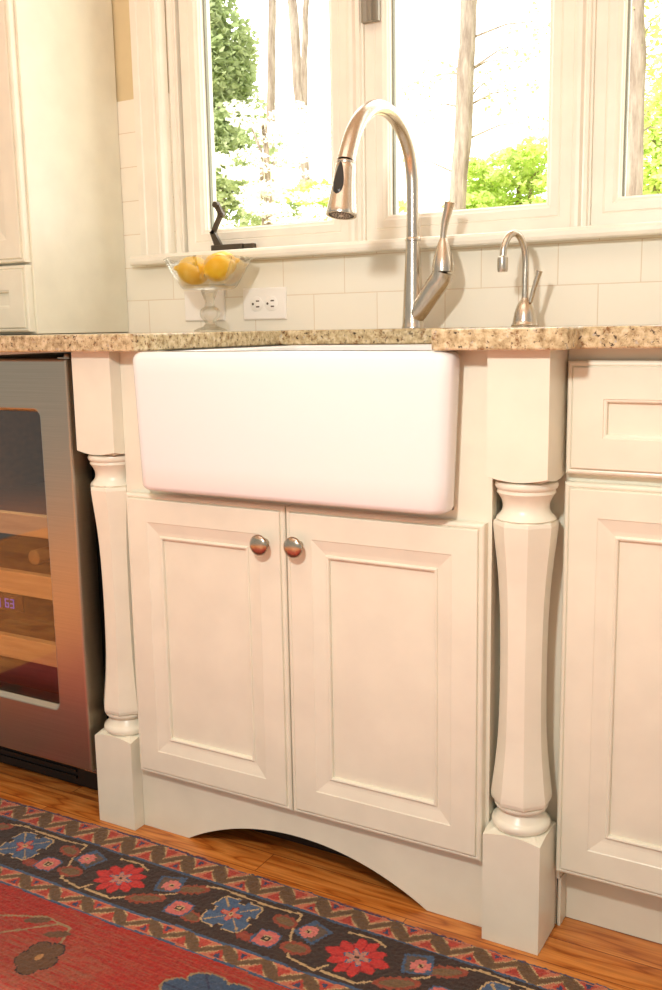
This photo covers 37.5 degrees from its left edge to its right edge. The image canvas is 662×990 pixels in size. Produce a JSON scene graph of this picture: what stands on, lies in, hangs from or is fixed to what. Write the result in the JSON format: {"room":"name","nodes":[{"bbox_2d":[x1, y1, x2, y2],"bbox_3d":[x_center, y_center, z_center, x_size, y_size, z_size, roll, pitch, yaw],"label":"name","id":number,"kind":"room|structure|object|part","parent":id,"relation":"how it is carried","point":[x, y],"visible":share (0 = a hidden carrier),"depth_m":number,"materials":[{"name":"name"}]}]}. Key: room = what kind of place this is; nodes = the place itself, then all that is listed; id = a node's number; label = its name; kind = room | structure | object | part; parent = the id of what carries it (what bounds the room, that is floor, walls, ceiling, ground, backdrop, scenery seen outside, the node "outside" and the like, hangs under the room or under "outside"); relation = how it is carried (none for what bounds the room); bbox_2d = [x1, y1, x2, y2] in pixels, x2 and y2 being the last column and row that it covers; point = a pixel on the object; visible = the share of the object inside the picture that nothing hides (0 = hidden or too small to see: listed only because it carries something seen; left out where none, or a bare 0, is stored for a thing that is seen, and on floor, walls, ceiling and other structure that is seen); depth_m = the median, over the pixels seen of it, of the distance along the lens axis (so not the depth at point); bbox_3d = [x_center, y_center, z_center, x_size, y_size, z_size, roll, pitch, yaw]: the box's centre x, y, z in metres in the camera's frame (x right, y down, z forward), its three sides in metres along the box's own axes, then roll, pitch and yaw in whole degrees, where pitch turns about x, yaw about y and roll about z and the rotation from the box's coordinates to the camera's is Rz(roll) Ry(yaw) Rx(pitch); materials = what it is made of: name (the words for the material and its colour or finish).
{"room":"kitchen","nodes":[
{"label":"kitchen","id":0,"kind":"room"},
{"bbox_2d":[0,0,661,354],"bbox_3d":[0.199,-0.707,1.993,5.200,2.550,0.130,5,11,29],"label":"wall","id":1,"kind":"structure","parent":0,"point":[615,280],"depth_m":2.02,"materials":[{"name":"beige tile"}]},
{"bbox_2d":[129,0,174,254],"bbox_3d":[-0.419,-1.126,2.183,0.092,1.146,0.026,5,11,29],"label":"trim","id":2,"kind":"structure","parent":1,"relation":"attached to","point":[147,17],"depth_m":2.22,"materials":[{"name":"white paint"}]},
{"bbox_2d":[165,0,187,252],"bbox_3d":[-0.341,-1.121,2.208,0.019,1.126,0.090,5,11,29],"label":"trim","id":3,"kind":"structure","parent":1,"relation":"attached to","point":[172,10],"depth_m":2.22,"materials":[{"name":"white paint"}]},
{"bbox_2d":[184,289,225,321],"bbox_3d":[-0.291,-0.436,2.247,0.114,0.070,0.006,5,11,29],"label":"wall outlet","id":4,"kind":"object","parent":1,"relation":"attached to","point":[200,305],"visible":1,"depth_m":2.24,"materials":[{"name":"white plastic"}]},
{"bbox_2d":[178,0,348,251],"bbox_3d":[-0.152,-1.087,2.074,0.432,1.097,0.086,5,11,29],"label":"window","id":5,"kind":"structure","parent":1,"relation":"in","point":[203,221],"depth_m":2.18,"materials":[{"name":"white paint"}]},
{"bbox_3d":[-0.255,-0.603,2.181,0.039,0.102,0.016,5,11,29],"label":"crank handle","id":6,"kind":"part","parent":5,"relation":"part of","materials":[{"name":"brown metal"}]},
{"bbox_2d":[243,287,286,319],"bbox_3d":[-0.148,-0.424,2.165,0.114,0.070,0.008,5,11,29],"label":"wall outlet","id":7,"kind":"object","parent":1,"relation":"attached to","point":[270,303],"visible":1,"depth_m":2.16,"materials":[{"name":"white plastic"}]},
{"bbox_2d":[250,296,262,311],"bbox_3d":[-0.166,-0.425,2.172,0.033,0.033,0.002,5,11,29],"label":"receptacle","id":8,"kind":"object","parent":7,"relation":"attached to","point":[256,302],"depth_m":2.17,"materials":[{"name":"white plastic"}]},
{"bbox_2d":[265,296,276,310],"bbox_3d":[-0.133,-0.422,2.153,0.033,0.033,0.002,5,11,29],"label":"receptacle","id":9,"kind":"object","parent":7,"relation":"attached to","point":[270,301],"depth_m":2.15,"materials":[{"name":"white plastic"}]},
{"bbox_2d":[346,0,366,241],"bbox_3d":[0.064,-1.089,1.976,0.037,1.126,0.094,5,11,29],"label":"trim","id":10,"kind":"structure","parent":1,"relation":"attached to","point":[355,30],"depth_m":1.98,"materials":[{"name":"white paint"}]},
{"bbox_2d":[129,221,661,265],"bbox_3d":[0.272,-0.502,1.940,1.643,0.024,0.131,5,11,29],"label":"trim","id":11,"kind":"structure","parent":1,"relation":"attached to","point":[641,228],"depth_m":1.92,"materials":[{"name":"white paint"}]},
{"bbox_2d":[361,0,574,239],"bbox_3d":[0.258,-1.056,1.850,0.432,1.096,0.070,5,11,29],"label":"window","id":12,"kind":"structure","parent":1,"relation":"in","point":[379,17],"depth_m":1.94,"materials":[{"name":"white paint"}]},
{"bbox_2d":[570,0,596,226],"bbox_3d":[0.470,-1.056,1.746,0.037,1.126,0.094,5,11,29],"label":"trim","id":13,"kind":"structure","parent":1,"relation":"attached to","point":[585,10],"depth_m":1.77,"materials":[{"name":"white paint"}]},
{"bbox_2d":[591,0,661,225],"bbox_3d":[0.669,-1.025,1.630,0.430,1.096,0.048,5,11,29],"label":"window","id":14,"kind":"structure","parent":1,"relation":"in","point":[610,204],"depth_m":1.76,"materials":[{"name":"white paint"}]},
{"bbox_2d":[0,762,661,989],"bbox_3d":[-1.286,1.047,-0.378,5.200,0.050,6.200,5,11,29],"label":"floor","id":15,"kind":"structure","parent":0,"point":[615,960],"depth_m":1.63,"materials":[{"name":"brown wood"}]},
{"bbox_2d":[0,353,108,789],"bbox_3d":[-0.580,0.123,2.170,0.605,0.880,0.540,5,11,29],"label":"wine cooler","id":16,"kind":"object","parent":15,"relation":"on","point":[53,644],"visible":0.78,"depth_m":1.88,"materials":[{"name":"silver metal"}]},
{"bbox_2d":[0,510,47,538],"bbox_3d":[-0.693,0.051,1.978,0.516,0.044,0.018,5,11,29],"label":"shelf","id":17,"kind":"object","parent":16,"relation":"attached to","point":[11,522],"depth_m":1.92,"materials":[{"name":"brown wood"}]},
{"bbox_2d":[0,567,52,599],"bbox_3d":[-0.691,0.170,1.998,0.516,0.046,0.018,5,11,29],"label":"shelf","id":18,"kind":"object","parent":16,"relation":"attached to","point":[20,582],"depth_m":1.94,"materials":[{"name":"brown wood"}]},
{"bbox_2d":[0,631,56,666],"bbox_3d":[-0.689,0.306,2.022,0.516,0.046,0.018,5,11,29],"label":"shelf","id":19,"kind":"object","parent":16,"relation":"attached to","point":[35,650],"depth_m":1.97,"materials":[{"name":"brown wood"}]},
{"bbox_2d":[28,546,49,564],"bbox_3d":[-0.516,0.101,2.107,0.075,0.075,0.336,5,11,29],"label":"wine bottle","id":20,"kind":"object","parent":16,"relation":"on","point":[41,555],"visible":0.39,"depth_m":1.97,"materials":[{"name":"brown glass"}]},
{"bbox_2d":[0,746,97,789],"bbox_3d":[-0.655,0.540,2.086,0.595,0.088,0.028,5,11,29],"label":"grille","id":21,"kind":"object","parent":16,"relation":"attached to","point":[33,763],"depth_m":2.04,"materials":[{"name":"black plastic"}]},
{"bbox_2d":[71,352,144,830],"bbox_3d":[-0.389,0.180,1.804,0.089,0.885,0.089,5,11,29],"label":"turned post","id":22,"kind":"object","parent":15,"relation":"on","point":[97,391],"visible":0.65,"depth_m":1.77,"materials":[{"name":"beige paint"}]},
{"bbox_2d":[0,798,611,989],"bbox_3d":[-0.379,0.750,1.079,2.499,0.008,1.282,5,11,29],"label":"oriental rug","id":23,"kind":"object","parent":15,"relation":"on","point":[84,905],"visible":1,"depth_m":1.50,"materials":[{"name":"fabric"}]},
{"bbox_2d":[119,345,502,926],"bbox_3d":[0.056,0.173,1.803,0.684,0.885,0.570,5,11,29],"label":"base cabinet","id":24,"kind":"object","parent":15,"relation":"on","point":[322,677],"visible":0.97,"depth_m":1.56,"materials":[{"name":"beige paint"}]},
{"bbox_3d":[-0.210,0.263,1.683,0.330,0.520,0.020,5,11,29],"label":"door","id":25,"kind":"part","parent":24,"relation":"part of","materials":[{"name":"beige paint"}]},
{"bbox_3d":[-0.113,0.079,1.565,0.034,0.034,0.026,5,11,29],"label":"knob","id":26,"kind":"part","parent":24,"relation":"part of","materials":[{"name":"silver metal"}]},
{"bbox_3d":[-0.057,0.081,1.533,0.034,0.034,0.026,5,11,29],"label":"knob","id":27,"kind":"part","parent":24,"relation":"part of","materials":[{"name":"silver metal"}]},
{"bbox_2d":[0,324,661,351],"bbox_3d":[-0.075,-0.289,1.802,2.670,0.029,0.596,5,11,29],"label":"countertop","id":28,"kind":"structure","parent":24,"relation":"on","point":[644,335],"depth_m":1.65,"materials":[{"name":"beige stone"}]},
{"bbox_2d":[0,0,128,333],"bbox_3d":[-0.858,-1.125,2.269,0.635,1.484,0.314,5,11,29],"label":"cabinet","id":29,"kind":"object","parent":28,"relation":"on","point":[62,253],"visible":1,"depth_m":2.14,"materials":[{"name":"beige paint"}]},
{"bbox_3d":[-0.848,-1.145,2.087,0.430,1.282,0.020,5,11,29],"label":"door","id":30,"kind":"part","parent":29,"relation":"part of","materials":[{"name":"beige paint"}]},
{"bbox_3d":[-0.835,-0.439,2.209,0.430,0.141,0.020,5,11,29],"label":"drawer","id":31,"kind":"part","parent":29,"relation":"part of","materials":[{"name":"beige paint"}]},
{"bbox_2d":[133,344,459,513],"bbox_3d":[0.031,-0.139,1.691,0.574,0.231,0.473,5,11,29],"label":"farmhouse sink","id":32,"kind":"object","parent":28,"relation":"in","point":[368,426],"visible":0.91,"depth_m":1.47,"materials":[{"name":"white ceramic"}]},
{"bbox_2d":[326,99,454,327],"bbox_3d":[0.091,-0.503,1.760,0.310,0.401,0.110,-10,13,-42],"label":"kitchen faucet","id":33,"kind":"object","parent":28,"relation":"on","point":[418,301],"visible":1,"depth_m":1.82,"materials":[{"name":"silver metal"}]},
{"bbox_3d":[0.212,-0.485,1.832,0.045,0.129,0.043,5,11,29],"label":"lever handle","id":34,"kind":"part","parent":33,"relation":"part of","materials":[{"name":"silver metal"}]},
{"bbox_2d":[497,230,542,326],"bbox_3d":[0.337,-0.393,1.775,0.085,0.172,0.051,-3,10,-12],"label":"water tap","id":35,"kind":"object","parent":28,"relation":"on","point":[524,314],"visible":0.98,"depth_m":1.77,"materials":[{"name":"silver metal"}]},
{"bbox_3d":[0.331,-0.417,1.762,0.066,0.121,0.012,-7,11,-30],"label":"spout","id":36,"kind":"part","parent":35,"relation":"part of","materials":[{"name":"silver metal"}]},
{"bbox_3d":[0.371,-0.378,1.769,0.026,0.059,0.012,5,11,29],"label":"lever","id":37,"kind":"part","parent":35,"relation":"part of","materials":[{"name":"silver metal"}]},
{"bbox_3d":[-0.261,-0.429,2.091,0.183,0.153,0.183,5,11,29],"label":"glass compote","id":38,"kind":"object","parent":28,"relation":"on","visible":0},
{"bbox_2d":[173,256,207,284],"bbox_3d":[-0.294,-0.480,2.086,0.071,0.059,0.063,5,11,29],"label":"lemon","id":39,"kind":"object","parent":38,"relation":"in","point":[189,269],"visible":0.79,"depth_m":2.06,"materials":[{"name":"yellow food"}]},
{"bbox_2d":[203,253,231,281],"bbox_3d":[-0.238,-0.478,2.050,0.060,0.059,0.060,1,10,11],"label":"lemon","id":40,"kind":"object","parent":38,"relation":"in","point":[217,267],"visible":1,"depth_m":2.03,"materials":[{"name":"yellow food"}]},
{"bbox_2d":[216,251,239,273],"bbox_3d":[-0.235,-0.499,2.108,0.059,0.055,0.058,-10,13,-43],"label":"lemon","id":41,"kind":"object","parent":38,"relation":"in","point":[235,261],"visible":0.31,"depth_m":2.10,"materials":[{"name":"yellow food"}]},
{"bbox_3d":[0.080,0.286,1.518,0.334,0.520,0.020,5,11,29],"label":"door","id":42,"kind":"part","parent":24,"relation":"part of","materials":[{"name":"beige paint"}]},
{"bbox_2d":[482,350,567,955],"bbox_3d":[0.281,0.234,1.424,0.089,0.885,0.089,5,11,29],"label":"turned post","id":43,"kind":"object","parent":15,"relation":"on","point":[527,389],"visible":1,"depth_m":1.39,"materials":[{"name":"beige paint"}]},
{"bbox_2d":[545,348,661,943],"bbox_3d":[0.629,0.211,1.525,0.587,0.885,0.488,5,11,29],"label":"base cabinet","id":44,"kind":"object","parent":15,"relation":"on","point":[604,696],"visible":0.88,"depth_m":1.39,"materials":[{"name":"beige paint"}]},
{"bbox_3d":[0.540,0.291,1.318,0.466,0.597,0.020,5,11,29],"label":"door","id":45,"kind":"part","parent":44,"relation":"part of","materials":[{"name":"beige paint"}]},
{"bbox_3d":[0.533,-0.093,1.252,0.465,0.158,0.020,5,11,29],"label":"drawer","id":46,"kind":"part","parent":44,"relation":"part of","materials":[{"name":"beige paint"}]},
{"label":"outside","id":47,"kind":"structure","parent":0,"visible":0},
{"bbox_3d":[10.316,-3.748,30.383,70.000,0.050,59.250,5,11,29],"label":"ground","id":48,"kind":"structure","parent":47,"visible":0},
{"bbox_2d":[209,0,267,226],"bbox_3d":[-1.418,-3.519,12.186,1.032,6.088,1.362,5,11,29],"label":"evergreen","id":49,"kind":"object","parent":48,"relation":"on","point":[234,71],"visible":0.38,"depth_m":11.66,"materials":[{"name":"green plant"}]},
{"bbox_2d":[225,125,302,226],"bbox_3d":[-0.729,-2.295,11.463,0.857,3.896,1.260,5,11,29],"label":"shrub","id":50,"kind":"object","parent":48,"relation":"on","point":[255,220],"visible":0.21,"depth_m":11.07,"materials":[{"name":"green plant"}]},
{"bbox_2d":[266,0,275,182],"bbox_3d":[-0.884,-4.657,14.040,0.499,7.727,0.168,5,11,29],"label":"tree","id":51,"kind":"object","parent":48,"relation":"on","point":[271,76],"visible":0.25,"depth_m":13.70,"materials":[{"name":"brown plant"}]},
{"bbox_2d":[215,99,331,228],"bbox_3d":[-0.548,-1.793,9.107,1.461,3.702,1.280,5,11,29],"label":"flowering dogwood","id":52,"kind":"object","parent":48,"relation":"on","point":[264,192],"visible":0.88,"depth_m":8.81,"materials":[{"name":"white plant"}]},
{"bbox_2d":[288,0,310,210],"bbox_3d":[-0.379,-4.810,14.889,0.633,7.733,0.211,5,11,29],"label":"tree","id":53,"kind":"object","parent":48,"relation":"on","point":[292,4],"visible":0.34,"depth_m":14.61,"materials":[{"name":"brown plant"}]},
{"bbox_2d":[299,0,308,213],"bbox_3d":[-0.481,-5.018,16.080,0.494,7.724,0.160,5,11,29],"label":"tree","id":54,"kind":"object","parent":48,"relation":"on","point":[304,51],"visible":0.16,"depth_m":15.61,"materials":[{"name":"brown plant"}]},
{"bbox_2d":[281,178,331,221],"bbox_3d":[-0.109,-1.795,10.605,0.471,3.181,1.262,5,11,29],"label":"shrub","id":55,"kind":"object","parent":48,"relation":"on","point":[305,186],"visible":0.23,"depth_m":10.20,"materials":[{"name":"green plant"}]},
{"bbox_2d":[399,196,405,212],"bbox_3d":[0.808,-2.037,11.833,0.699,3.211,1.223,5,11,29],"label":"shrub","id":56,"kind":"object","parent":48,"relation":"on","point":[402,206],"visible":0.06,"depth_m":11.57,"materials":[{"name":"green plant"}]},
{"bbox_2d":[398,0,549,209],"bbox_3d":[1.361,-3.940,9.649,1.911,7.735,0.730,5,11,29],"label":"tree","id":57,"kind":"object","parent":48,"relation":"on","point":[465,92],"visible":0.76,"depth_m":9.39,"materials":[{"name":"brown plant"}]},
{"bbox_2d":[440,135,547,209],"bbox_3d":[1.989,-1.974,10.509,1.576,3.495,1.314,5,11,29],"label":"shrub","id":58,"kind":"object","parent":48,"relation":"on","point":[492,186],"visible":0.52,"depth_m":10.19,"materials":[{"name":"green plant"}]},
{"bbox_2d":[626,0,661,195],"bbox_3d":[2.659,-3.656,7.874,0.767,7.725,0.891,-1,10,-1],"label":"tree","id":59,"kind":"object","parent":48,"relation":"on","point":[637,137],"visible":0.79,"depth_m":7.70,"materials":[{"name":"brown plant"}]},
{"bbox_2d":[642,84,661,194],"bbox_3d":[3.239,-2.079,9.771,1.152,3.910,1.318,5,11,29],"label":"shrub","id":60,"kind":"object","parent":48,"relation":"on","point":[654,179],"visible":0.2,"depth_m":9.33,"materials":[{"name":"green plant"}]}
]}

